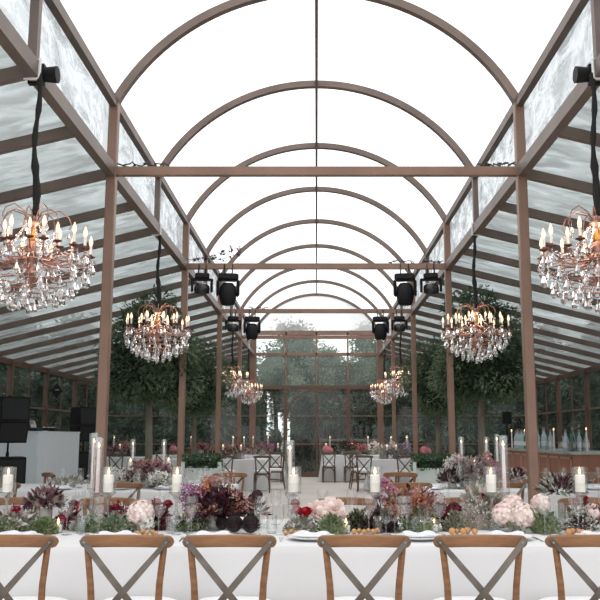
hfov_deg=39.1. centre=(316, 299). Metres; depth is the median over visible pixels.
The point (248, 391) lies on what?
crystal chandelier
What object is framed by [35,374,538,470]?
hedge
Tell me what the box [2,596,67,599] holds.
cushion
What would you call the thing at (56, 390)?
light
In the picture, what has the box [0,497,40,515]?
chair
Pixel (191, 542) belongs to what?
chair
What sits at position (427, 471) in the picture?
trough
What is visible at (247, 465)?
tablecloth
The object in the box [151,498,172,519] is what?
flowers
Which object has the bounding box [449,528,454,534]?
fruit
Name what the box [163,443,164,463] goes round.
taper candle
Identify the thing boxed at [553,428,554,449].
taper candle
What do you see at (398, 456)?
chair
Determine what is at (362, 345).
tree
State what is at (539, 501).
hydrangea
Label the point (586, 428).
taper candle
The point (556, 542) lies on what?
chair
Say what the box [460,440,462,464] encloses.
taper candle
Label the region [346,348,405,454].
tree
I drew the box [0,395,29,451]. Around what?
speaker
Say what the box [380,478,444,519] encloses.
mixed bouquet
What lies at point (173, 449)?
hydrangea
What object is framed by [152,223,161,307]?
cable
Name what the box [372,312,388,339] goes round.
light
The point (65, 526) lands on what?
moss mound
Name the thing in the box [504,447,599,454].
countertop
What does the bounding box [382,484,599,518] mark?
tablecloth
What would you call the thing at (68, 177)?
ceiling
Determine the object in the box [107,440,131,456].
mixed bouquet
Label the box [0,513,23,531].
moss mound
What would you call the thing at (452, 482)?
mixed bouquet
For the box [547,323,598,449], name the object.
tree
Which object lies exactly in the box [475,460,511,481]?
mixed bouquet
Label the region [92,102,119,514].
post
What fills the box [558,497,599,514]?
chair
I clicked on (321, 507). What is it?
bloom
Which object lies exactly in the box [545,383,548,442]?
window
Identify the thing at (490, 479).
pillar candle
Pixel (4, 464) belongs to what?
grille
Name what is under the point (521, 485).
chair
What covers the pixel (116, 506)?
flowers
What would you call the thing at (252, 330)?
light
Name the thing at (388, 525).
bunch
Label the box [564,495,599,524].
flowers
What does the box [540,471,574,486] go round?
mixed bouquet
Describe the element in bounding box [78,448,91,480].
subwoofer
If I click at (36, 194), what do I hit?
cable
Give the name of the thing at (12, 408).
grille
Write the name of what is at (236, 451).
mixed bouquet
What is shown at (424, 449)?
hydrangea
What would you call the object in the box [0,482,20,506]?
chair
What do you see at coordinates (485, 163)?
cable
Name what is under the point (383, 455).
mixed bouquet
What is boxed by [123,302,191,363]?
crystal chandelier
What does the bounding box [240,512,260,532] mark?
artichoke
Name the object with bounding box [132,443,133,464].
taper candle
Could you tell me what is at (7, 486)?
pillar candle
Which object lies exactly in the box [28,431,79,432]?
countertop
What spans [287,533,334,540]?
dinner plate
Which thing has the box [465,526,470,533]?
fruit
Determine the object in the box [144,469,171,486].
mixed bouquet
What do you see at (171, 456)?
tablecloth
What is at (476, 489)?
bouquet
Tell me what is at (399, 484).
chair
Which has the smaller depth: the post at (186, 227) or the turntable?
the post at (186, 227)
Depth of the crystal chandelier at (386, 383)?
20.85 m
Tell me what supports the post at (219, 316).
on the floor
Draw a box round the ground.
[266,449,476,472]
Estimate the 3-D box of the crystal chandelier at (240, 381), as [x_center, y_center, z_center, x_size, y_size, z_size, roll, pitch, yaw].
[-2.090,2.033,20.948,0.943,0.790,0.863,4,-10,-24]
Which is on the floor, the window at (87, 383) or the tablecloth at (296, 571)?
the tablecloth at (296, 571)
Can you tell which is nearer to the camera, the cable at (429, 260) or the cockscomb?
the cockscomb
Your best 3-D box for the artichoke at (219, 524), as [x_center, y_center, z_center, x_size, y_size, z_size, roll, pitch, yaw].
[-0.587,1.378,5.248,0.104,0.100,0.104,0,-9,0]
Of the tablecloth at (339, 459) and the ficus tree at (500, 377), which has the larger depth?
the tablecloth at (339, 459)
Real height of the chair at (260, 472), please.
0.887 m
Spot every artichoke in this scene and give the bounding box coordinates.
[214,515,226,529]
[223,512,242,532]
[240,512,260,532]
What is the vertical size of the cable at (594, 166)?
1.216 m
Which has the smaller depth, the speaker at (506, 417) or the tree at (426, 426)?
the speaker at (506, 417)
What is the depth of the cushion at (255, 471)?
20.31 m
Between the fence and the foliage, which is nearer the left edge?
the fence
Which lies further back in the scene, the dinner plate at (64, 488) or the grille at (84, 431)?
the grille at (84, 431)
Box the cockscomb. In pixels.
[432,501,461,528]
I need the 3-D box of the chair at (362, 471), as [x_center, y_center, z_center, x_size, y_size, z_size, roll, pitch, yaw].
[1.192,4.266,20.769,0.452,0.887,0.497,-1,-9,8]
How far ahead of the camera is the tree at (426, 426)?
31.81 m
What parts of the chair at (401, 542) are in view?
leg, rail, leg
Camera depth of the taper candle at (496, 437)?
10.13 m
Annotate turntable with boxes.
[28,426,42,430]
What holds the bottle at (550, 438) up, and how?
on the bar counter at (557, 461)
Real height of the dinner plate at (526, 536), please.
0.020 m
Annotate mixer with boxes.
[42,427,58,430]
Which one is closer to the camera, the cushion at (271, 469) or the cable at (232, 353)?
the cable at (232, 353)
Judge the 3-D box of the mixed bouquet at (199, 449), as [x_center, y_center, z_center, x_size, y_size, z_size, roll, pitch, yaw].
[-3.633,4.576,26.209,0.755,0.458,0.698,6,-11,-31]
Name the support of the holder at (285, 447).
on the tablecloth at (296, 571)
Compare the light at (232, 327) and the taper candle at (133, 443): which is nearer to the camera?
the taper candle at (133, 443)
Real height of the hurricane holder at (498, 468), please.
0.387 m
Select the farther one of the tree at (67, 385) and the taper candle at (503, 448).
the tree at (67, 385)
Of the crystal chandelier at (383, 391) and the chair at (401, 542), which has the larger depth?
the crystal chandelier at (383, 391)
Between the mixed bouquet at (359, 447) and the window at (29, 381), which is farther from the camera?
the mixed bouquet at (359, 447)
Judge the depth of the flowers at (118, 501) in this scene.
5.40 m
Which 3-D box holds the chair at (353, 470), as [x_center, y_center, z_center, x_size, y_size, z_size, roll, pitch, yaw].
[1.084,4.415,21.692,0.497,0.887,0.452,1,-9,-6]
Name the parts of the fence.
post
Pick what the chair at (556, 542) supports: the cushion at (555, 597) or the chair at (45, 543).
the cushion at (555, 597)
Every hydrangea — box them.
[126,500,160,531]
[169,445,176,454]
[320,445,332,454]
[420,446,431,456]
[492,494,536,532]
[530,493,560,524]
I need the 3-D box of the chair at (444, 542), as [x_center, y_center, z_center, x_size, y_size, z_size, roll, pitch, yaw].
[0.788,1.593,4.175,0.452,0.887,0.497,0,-9,0]
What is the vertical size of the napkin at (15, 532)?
0.024 m
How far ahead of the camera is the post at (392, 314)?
23.34 m
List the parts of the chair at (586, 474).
rail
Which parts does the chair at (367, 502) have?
rail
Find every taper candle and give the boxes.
[90,438,95,487]
[95,443,99,491]
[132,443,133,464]
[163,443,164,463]
[288,446,291,493]
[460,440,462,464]
[496,437,498,464]
[502,442,506,491]
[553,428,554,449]
[586,428,587,450]
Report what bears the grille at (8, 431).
attached to the speaker at (12, 409)
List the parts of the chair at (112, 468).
rail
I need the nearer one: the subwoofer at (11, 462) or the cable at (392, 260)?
the cable at (392, 260)
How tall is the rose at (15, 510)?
0.171 m
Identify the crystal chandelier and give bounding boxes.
[0,203,95,314]
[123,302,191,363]
[215,366,249,397]
[235,379,262,404]
[370,379,398,404]
[383,366,411,397]
[440,302,512,363]
[536,205,599,313]
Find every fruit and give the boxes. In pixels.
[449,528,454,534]
[460,528,465,533]
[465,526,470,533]
[565,528,571,534]
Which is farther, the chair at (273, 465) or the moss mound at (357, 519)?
the chair at (273, 465)
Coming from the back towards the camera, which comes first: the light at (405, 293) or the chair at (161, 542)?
the light at (405, 293)
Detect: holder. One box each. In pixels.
[92,439,103,513]
[285,447,294,505]
[483,468,498,530]
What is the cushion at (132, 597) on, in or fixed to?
on the chair at (161, 542)
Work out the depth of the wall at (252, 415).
28.34 m
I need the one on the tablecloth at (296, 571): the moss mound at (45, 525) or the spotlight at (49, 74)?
the moss mound at (45, 525)
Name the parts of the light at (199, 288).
yoke arm, yoke arm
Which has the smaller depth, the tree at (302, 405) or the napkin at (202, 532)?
the napkin at (202, 532)
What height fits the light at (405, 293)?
0.675 m
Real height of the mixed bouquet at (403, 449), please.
0.431 m
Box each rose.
[1,505,34,527]
[283,499,315,529]
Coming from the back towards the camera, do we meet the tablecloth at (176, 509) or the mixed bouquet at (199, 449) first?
the mixed bouquet at (199, 449)
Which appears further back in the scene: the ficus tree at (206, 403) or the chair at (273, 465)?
the chair at (273, 465)
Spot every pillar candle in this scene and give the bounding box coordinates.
[2,468,13,491]
[103,469,113,491]
[128,459,132,469]
[172,468,181,491]
[289,468,297,491]
[370,469,379,491]
[486,468,495,491]
[575,468,585,491]
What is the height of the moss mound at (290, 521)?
0.137 m
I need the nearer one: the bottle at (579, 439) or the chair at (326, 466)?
the bottle at (579, 439)
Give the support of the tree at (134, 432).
on the ground
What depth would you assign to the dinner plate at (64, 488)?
9.15 m
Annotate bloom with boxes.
[308,496,346,525]
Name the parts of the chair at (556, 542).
leg, rail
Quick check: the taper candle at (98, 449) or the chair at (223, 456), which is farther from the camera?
the chair at (223, 456)
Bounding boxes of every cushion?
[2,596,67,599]
[105,596,175,599]
[200,596,269,599]
[253,470,270,472]
[268,468,281,470]
[334,596,394,599]
[359,469,373,472]
[434,596,504,599]
[539,596,599,599]
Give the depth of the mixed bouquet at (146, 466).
9.57 m
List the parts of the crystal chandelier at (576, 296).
candle bulb, candle bulb, arm, arm, arm, arm, candle bulb, arm, arm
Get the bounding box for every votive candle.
[54,518,63,532]
[343,520,351,533]
[430,519,439,532]
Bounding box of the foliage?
[532,474,587,525]
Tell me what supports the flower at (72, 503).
on the tablecloth at (296, 571)
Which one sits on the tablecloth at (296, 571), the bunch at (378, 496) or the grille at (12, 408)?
the bunch at (378, 496)
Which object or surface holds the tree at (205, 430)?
on the ground
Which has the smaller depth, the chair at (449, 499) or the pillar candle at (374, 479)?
the pillar candle at (374, 479)
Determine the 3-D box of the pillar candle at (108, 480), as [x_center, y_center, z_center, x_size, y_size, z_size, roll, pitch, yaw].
[-1.308,1.130,5.308,0.062,0.150,0.062,0,-9,0]
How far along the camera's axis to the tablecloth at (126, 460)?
22.89 m
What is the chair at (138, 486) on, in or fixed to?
on the floor
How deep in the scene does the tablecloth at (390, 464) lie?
21.10 m
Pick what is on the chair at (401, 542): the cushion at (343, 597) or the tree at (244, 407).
the cushion at (343, 597)
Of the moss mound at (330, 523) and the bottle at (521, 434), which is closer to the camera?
the moss mound at (330, 523)
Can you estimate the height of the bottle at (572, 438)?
0.391 m
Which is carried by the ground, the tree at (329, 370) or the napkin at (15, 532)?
the tree at (329, 370)
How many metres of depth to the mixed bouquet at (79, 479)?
9.64 m
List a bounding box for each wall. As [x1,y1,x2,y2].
[0,357,116,443]
[117,331,515,476]
[516,366,599,449]
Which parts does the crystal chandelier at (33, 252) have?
candle bulb, arm, candle bulb, arm, arm, arm, candle bulb, arm, arm, candle bulb, arm, arm, candle bulb, arm, arm, candle bulb, candle bulb, candle bulb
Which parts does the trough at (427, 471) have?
corner leg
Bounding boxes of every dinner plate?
[54,487,73,489]
[154,487,171,489]
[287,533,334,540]
[395,533,440,540]
[486,533,533,538]
[586,487,599,489]
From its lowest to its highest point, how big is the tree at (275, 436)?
1.782 m
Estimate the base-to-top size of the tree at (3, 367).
7.472 m
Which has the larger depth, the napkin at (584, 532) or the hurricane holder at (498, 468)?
the hurricane holder at (498, 468)
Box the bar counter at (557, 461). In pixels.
[504,447,599,483]
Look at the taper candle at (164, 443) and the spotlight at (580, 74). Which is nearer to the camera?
the spotlight at (580, 74)
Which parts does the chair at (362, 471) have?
leg, rail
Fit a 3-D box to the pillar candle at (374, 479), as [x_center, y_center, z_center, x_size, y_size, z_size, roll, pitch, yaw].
[0.368,1.130,5.308,0.062,0.150,0.062,0,-9,0]
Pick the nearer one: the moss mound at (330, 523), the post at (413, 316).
the moss mound at (330, 523)
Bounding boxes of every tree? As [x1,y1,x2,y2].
[0,314,40,402]
[16,325,56,427]
[33,320,126,455]
[89,284,211,459]
[108,396,171,456]
[154,348,242,453]
[163,333,238,460]
[209,342,270,454]
[256,319,326,454]
[263,427,283,454]
[282,380,325,471]
[291,343,374,454]
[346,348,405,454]
[349,339,376,362]
[383,340,457,454]
[397,332,474,457]
[422,284,544,483]
[440,391,544,472]
[521,323,583,447]
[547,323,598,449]
[569,336,599,450]
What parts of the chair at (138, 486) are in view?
rail, leg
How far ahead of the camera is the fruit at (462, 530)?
5.00 m
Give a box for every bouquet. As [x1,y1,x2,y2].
[21,481,68,518]
[49,473,88,486]
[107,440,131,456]
[112,467,145,484]
[123,457,175,487]
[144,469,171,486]
[163,464,182,485]
[178,473,248,529]
[187,441,210,454]
[206,442,230,458]
[223,442,253,458]
[250,441,274,454]
[332,440,355,454]
[346,440,370,454]
[367,440,397,458]
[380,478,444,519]
[384,442,411,458]
[435,467,468,488]
[442,451,493,487]
[456,477,502,515]
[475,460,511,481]
[506,467,526,481]
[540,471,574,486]
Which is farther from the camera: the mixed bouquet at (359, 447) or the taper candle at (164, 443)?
the mixed bouquet at (359, 447)
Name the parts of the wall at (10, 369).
wall post, wall post, rail, wall post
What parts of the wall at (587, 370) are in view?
wall post, rail, wall post, wall post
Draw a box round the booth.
[0,431,79,483]
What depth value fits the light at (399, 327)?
18.59 m
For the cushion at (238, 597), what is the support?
on the chair at (191, 542)
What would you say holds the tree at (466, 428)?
on the ground
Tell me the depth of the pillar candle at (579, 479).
5.28 m
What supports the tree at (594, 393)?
on the ground
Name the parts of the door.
rail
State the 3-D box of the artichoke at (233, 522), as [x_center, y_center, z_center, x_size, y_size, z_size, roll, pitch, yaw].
[-0.497,1.340,5.092,0.130,0.123,0.130,0,-9,0]
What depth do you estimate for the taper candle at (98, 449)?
5.54 m
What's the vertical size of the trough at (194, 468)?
1.113 m
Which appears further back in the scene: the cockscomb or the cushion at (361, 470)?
the cushion at (361, 470)
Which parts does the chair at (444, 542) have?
leg, rail, leg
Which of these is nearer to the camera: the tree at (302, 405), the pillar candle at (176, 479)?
the pillar candle at (176, 479)
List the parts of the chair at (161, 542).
leg, rail, leg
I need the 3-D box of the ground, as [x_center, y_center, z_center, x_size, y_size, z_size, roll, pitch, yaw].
[0.000,7.832,39.254,120.000,0.001,120.000,0,-9,0]
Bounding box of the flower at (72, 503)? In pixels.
[57,500,81,530]
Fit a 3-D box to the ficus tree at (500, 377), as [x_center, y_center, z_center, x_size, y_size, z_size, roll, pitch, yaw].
[2.740,1.595,13.870,1.946,3.963,2.117,-1,-9,5]
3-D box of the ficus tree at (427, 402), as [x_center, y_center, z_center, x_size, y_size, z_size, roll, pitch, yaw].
[2.785,2.575,19.326,1.961,3.763,1.874,5,-10,-29]
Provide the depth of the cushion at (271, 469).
21.50 m
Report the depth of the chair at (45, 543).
4.02 m
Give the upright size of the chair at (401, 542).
0.887 m
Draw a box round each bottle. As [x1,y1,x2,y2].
[515,429,518,447]
[519,429,522,447]
[541,427,546,449]
[548,429,552,449]
[563,429,567,450]
[570,427,574,450]
[577,429,581,450]
[583,432,589,450]
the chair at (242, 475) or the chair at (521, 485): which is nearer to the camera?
the chair at (521, 485)
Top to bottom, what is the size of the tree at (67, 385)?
6.198 m
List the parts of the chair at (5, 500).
rail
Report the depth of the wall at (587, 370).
22.18 m
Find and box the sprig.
[188,244,240,261]
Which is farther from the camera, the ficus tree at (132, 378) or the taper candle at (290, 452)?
the ficus tree at (132, 378)
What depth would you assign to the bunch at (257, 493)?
5.43 m
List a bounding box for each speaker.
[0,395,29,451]
[69,406,95,447]
[501,412,511,446]
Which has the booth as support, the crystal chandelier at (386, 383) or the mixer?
the mixer
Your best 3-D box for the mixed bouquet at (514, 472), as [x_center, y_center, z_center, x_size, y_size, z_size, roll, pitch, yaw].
[2.259,2.015,9.606,0.314,0.235,0.258,0,-9,0]
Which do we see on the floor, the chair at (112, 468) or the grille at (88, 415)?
the chair at (112, 468)
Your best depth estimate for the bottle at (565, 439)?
14.12 m
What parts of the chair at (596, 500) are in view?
rail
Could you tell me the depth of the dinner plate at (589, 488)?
9.11 m
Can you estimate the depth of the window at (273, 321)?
28.78 m
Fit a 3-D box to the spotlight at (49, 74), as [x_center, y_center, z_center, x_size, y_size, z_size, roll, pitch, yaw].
[-2.090,-1.724,6.461,0.220,0.160,0.130,0,-9,0]
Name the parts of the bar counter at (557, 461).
panel moulding, panel moulding, panel moulding, panel moulding, panel moulding, panel moulding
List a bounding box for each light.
[48,383,61,397]
[191,264,212,293]
[216,264,239,305]
[225,310,240,331]
[243,309,260,339]
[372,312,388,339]
[391,309,407,331]
[393,264,416,305]
[420,264,441,293]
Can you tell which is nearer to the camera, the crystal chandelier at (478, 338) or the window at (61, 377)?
the crystal chandelier at (478, 338)
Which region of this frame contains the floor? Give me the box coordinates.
[239,477,506,518]
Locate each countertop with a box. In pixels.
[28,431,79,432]
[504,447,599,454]
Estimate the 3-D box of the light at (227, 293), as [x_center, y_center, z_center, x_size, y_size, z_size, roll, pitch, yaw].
[-1.439,-0.244,13.718,0.369,0.675,0.285,2,-9,-11]
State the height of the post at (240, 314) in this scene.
4.830 m
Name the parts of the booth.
panel, panel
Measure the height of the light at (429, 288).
0.503 m
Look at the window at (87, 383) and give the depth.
24.61 m
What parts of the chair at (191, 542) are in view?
leg, rail, leg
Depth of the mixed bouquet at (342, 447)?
25.71 m
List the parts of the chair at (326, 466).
leg, leg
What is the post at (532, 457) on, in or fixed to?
on the floor
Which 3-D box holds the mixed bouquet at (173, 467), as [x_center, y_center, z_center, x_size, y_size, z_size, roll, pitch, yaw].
[-1.696,2.023,9.758,0.333,0.267,0.311,-7,-11,37]
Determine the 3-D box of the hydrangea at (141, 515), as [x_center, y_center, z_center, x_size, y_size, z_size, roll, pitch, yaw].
[-1.092,1.338,5.215,0.272,0.200,0.216,0,-9,0]
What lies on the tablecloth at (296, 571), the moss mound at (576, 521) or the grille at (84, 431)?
the moss mound at (576, 521)
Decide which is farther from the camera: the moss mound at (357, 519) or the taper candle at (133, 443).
the taper candle at (133, 443)
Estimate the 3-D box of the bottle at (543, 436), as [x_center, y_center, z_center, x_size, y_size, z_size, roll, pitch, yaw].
[4.223,2.572,15.691,0.104,0.409,0.104,0,-9,0]
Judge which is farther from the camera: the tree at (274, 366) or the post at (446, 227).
the tree at (274, 366)
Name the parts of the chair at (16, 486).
rail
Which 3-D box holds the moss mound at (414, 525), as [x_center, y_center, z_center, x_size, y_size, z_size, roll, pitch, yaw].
[0.621,1.380,5.166,0.280,0.186,0.242,0,-9,0]
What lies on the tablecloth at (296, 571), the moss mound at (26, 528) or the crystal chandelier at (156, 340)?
the moss mound at (26, 528)
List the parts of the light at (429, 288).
yoke arm, yoke arm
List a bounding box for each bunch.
[245,489,272,526]
[370,487,394,517]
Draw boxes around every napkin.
[0,530,36,534]
[99,530,131,534]
[196,530,228,534]
[294,530,328,536]
[402,530,436,536]
[491,530,523,535]
[581,530,599,534]
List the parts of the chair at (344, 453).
leg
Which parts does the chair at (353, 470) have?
leg, leg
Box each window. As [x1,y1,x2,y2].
[26,369,30,421]
[59,377,62,430]
[84,383,87,450]
[261,296,371,330]
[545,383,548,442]
[570,377,574,434]
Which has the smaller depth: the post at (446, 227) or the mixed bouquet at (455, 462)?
the mixed bouquet at (455, 462)
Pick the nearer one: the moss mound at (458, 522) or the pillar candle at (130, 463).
the moss mound at (458, 522)
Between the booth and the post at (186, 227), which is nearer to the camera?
the post at (186, 227)
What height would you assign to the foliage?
0.344 m
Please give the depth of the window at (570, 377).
22.09 m
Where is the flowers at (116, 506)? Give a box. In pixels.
[100,503,125,518]
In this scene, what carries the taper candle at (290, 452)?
in the holder at (285, 447)
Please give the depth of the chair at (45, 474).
10.97 m
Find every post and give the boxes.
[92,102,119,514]
[177,221,189,472]
[215,281,222,453]
[237,313,241,444]
[391,313,395,445]
[410,281,417,461]
[443,221,455,456]
[513,102,539,510]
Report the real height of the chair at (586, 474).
0.887 m
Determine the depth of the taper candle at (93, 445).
5.83 m
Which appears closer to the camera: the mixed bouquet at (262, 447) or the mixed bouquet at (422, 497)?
the mixed bouquet at (422, 497)
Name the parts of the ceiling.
roof pane, roof pane, roof pane, roof pane, roof pane, roof pane, roof pane, roof pane, roof pane, roof pane, roof pane, roof pane, roof pane, roof pane, roof pane, roof pane, roof pane, roof pane, roof pane, roof pane, roof pane, roof pane, roof pane, roof pane, roof pane, roof pane, roof pane, roof pane, roof pane, roof pane, roof pane, roof pane, roof pane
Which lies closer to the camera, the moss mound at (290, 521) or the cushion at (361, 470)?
the moss mound at (290, 521)
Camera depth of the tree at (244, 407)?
35.28 m
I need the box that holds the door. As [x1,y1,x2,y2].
[287,389,345,476]
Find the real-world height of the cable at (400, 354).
1.146 m
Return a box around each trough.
[180,452,225,483]
[409,452,451,483]
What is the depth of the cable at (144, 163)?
8.84 m
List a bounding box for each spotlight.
[28,63,59,85]
[573,63,599,85]
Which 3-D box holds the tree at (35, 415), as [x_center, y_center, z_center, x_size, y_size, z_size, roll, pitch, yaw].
[-10.972,3.091,31.493,3.303,6.868,4.446,-4,-10,22]
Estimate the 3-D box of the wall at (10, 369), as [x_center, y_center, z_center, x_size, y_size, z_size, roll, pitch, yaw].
[-6.700,2.388,15.799,0.120,3.010,25.055,0,-9,0]
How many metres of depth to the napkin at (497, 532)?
4.75 m
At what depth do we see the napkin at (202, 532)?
4.74 m
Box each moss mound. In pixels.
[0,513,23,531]
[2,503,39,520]
[18,516,35,531]
[31,516,59,534]
[53,510,80,529]
[71,513,107,532]
[100,513,131,532]
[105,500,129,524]
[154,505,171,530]
[166,513,209,531]
[282,515,315,531]
[312,511,347,534]
[346,506,368,531]
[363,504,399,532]
[397,511,439,532]
[442,509,466,531]
[459,494,496,529]
[526,509,562,533]
[561,506,599,530]
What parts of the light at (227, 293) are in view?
yoke arm, yoke arm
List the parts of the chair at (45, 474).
rail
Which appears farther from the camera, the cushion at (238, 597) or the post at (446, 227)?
the post at (446, 227)
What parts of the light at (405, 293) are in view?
yoke arm, yoke arm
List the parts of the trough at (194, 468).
corner leg, corner leg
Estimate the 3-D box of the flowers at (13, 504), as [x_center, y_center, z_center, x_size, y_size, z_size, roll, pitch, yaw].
[-1.909,1.418,5.444,0.317,0.229,0.265,3,-10,-18]
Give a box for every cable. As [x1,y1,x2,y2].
[23,59,42,215]
[117,161,169,165]
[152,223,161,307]
[231,322,233,366]
[247,349,249,379]
[383,349,385,377]
[388,260,414,262]
[399,322,401,367]
[422,260,442,262]
[471,223,479,307]
[477,161,515,165]
[589,59,599,215]
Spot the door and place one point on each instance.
(300, 474)
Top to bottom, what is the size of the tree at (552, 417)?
6.198 m
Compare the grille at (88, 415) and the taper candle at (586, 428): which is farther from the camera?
the grille at (88, 415)
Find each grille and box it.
[0,423,27,440]
[0,460,24,483]
[2,398,28,418]
[79,427,95,439]
[81,408,95,423]
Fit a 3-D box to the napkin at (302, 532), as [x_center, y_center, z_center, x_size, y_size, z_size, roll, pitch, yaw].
[-0.026,1.322,4.781,0.180,0.024,0.100,-2,-9,12]
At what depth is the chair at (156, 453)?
25.16 m
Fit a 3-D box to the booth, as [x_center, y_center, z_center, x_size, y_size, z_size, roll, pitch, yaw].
[-6.025,3.454,18.385,0.870,1.165,3.060,0,-9,0]
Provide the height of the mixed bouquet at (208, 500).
0.350 m
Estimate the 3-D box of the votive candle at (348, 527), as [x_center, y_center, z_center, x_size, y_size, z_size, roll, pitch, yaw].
[0.178,1.361,5.088,0.072,0.089,0.072,0,-9,0]
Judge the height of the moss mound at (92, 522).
0.158 m
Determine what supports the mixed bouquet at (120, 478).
on the tablecloth at (176, 509)
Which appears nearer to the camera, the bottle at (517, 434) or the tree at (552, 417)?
the bottle at (517, 434)
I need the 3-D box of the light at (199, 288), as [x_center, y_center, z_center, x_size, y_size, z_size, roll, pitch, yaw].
[-1.862,-0.329,13.734,0.352,0.503,0.263,2,-9,-11]
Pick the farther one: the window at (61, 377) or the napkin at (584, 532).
the window at (61, 377)
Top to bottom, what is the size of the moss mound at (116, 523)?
0.165 m
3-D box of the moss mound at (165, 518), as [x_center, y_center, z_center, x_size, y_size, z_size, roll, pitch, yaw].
[-0.980,1.394,5.289,0.175,0.228,0.150,0,-9,0]
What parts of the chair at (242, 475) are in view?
rail, leg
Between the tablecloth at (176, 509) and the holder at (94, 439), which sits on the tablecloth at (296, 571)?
the holder at (94, 439)
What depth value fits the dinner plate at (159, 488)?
9.12 m
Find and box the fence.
[319,437,377,463]
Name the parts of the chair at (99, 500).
leg, rail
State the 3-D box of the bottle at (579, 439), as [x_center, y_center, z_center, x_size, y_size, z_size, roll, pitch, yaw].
[4.408,2.352,14.156,0.091,0.356,0.091,0,-9,0]
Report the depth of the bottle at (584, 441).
14.11 m
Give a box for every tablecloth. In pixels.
[0,484,238,518]
[0,519,599,599]
[106,457,154,478]
[153,454,207,462]
[169,458,270,490]
[232,455,287,480]
[318,455,392,481]
[363,458,427,490]
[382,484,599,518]
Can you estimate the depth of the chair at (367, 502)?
6.46 m
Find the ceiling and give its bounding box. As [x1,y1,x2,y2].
[0,0,599,382]
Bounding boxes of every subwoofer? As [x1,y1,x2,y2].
[0,452,26,483]
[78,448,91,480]
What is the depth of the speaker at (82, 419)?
20.59 m
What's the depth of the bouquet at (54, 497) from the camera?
5.27 m
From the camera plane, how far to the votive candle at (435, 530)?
5.13 m
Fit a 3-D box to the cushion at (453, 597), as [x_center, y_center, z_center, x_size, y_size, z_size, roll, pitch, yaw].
[0.788,1.542,4.213,0.426,0.073,0.437,0,-9,0]
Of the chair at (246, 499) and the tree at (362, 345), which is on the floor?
the chair at (246, 499)
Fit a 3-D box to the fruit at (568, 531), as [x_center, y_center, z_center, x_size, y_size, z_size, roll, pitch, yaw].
[1.491,1.366,4.989,0.038,0.045,0.036,0,-9,0]
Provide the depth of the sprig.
13.77 m
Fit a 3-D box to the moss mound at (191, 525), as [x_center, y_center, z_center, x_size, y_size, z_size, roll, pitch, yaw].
[-0.800,1.398,5.247,0.266,0.156,0.225,-2,-9,12]
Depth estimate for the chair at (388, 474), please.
10.99 m
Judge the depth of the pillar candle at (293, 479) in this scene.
5.28 m
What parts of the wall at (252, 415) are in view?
corner post, door post, rail, rail, eave rail, door post, corner post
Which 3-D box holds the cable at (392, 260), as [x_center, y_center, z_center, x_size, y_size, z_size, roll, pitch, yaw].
[1.388,-0.628,13.782,0.433,0.061,0.072,0,-9,0]
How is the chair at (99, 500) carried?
on the floor
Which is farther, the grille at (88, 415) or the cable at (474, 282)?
the grille at (88, 415)
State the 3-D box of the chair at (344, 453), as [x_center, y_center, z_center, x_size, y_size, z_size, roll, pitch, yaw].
[1.014,4.934,24.917,0.452,0.887,0.497,0,-9,0]
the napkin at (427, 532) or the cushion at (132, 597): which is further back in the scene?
the napkin at (427, 532)
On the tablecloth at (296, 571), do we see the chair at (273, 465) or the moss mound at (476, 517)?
the moss mound at (476, 517)
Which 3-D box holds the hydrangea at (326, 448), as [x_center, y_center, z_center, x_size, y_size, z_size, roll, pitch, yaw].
[0.316,4.592,25.757,0.441,0.307,0.375,0,-9,0]
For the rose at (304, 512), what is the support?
on the tablecloth at (296, 571)
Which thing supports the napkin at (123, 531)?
on the dinner plate
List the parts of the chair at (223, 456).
rail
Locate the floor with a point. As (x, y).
(308, 487)
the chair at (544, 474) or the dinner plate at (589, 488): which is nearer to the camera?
the dinner plate at (589, 488)
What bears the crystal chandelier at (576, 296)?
hanging from the cable at (594, 166)
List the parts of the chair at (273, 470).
leg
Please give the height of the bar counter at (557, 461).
1.100 m
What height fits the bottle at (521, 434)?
0.382 m
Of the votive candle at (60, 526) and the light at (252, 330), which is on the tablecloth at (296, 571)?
the votive candle at (60, 526)
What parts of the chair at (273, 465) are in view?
leg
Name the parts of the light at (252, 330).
yoke arm, yoke arm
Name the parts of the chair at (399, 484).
rail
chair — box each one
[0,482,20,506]
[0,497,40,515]
[0,534,67,599]
[41,472,55,483]
[78,497,136,517]
[79,534,175,599]
[104,482,143,512]
[108,454,125,474]
[155,452,169,463]
[182,534,276,599]
[206,498,254,518]
[213,472,246,516]
[222,455,234,483]
[253,456,271,492]
[268,452,282,482]
[268,454,285,489]
[317,534,410,599]
[318,497,374,518]
[321,452,336,482]
[343,452,358,482]
[348,454,365,489]
[355,455,373,491]
[381,472,417,506]
[389,482,432,518]
[395,455,410,482]
[433,534,527,599]
[439,497,478,504]
[482,482,526,516]
[539,472,561,476]
[539,534,599,599]
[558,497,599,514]
[566,472,597,483]
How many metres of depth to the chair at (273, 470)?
21.51 m
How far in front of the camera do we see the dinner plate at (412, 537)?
4.81 m
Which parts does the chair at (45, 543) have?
rail, leg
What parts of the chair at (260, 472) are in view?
leg, rail, leg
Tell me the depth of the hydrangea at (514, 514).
5.13 m
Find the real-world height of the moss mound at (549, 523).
0.208 m
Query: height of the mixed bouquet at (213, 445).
0.429 m
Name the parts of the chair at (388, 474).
rail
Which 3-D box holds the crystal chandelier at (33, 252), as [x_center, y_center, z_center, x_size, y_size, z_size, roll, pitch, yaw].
[-2.070,-0.283,6.128,0.943,0.790,0.863,-7,-11,36]
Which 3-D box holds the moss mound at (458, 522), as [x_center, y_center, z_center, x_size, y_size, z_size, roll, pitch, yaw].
[0.853,1.386,5.205,0.180,0.198,0.150,0,-9,0]
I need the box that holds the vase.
[558,502,564,525]
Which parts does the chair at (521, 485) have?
rail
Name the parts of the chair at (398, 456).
rail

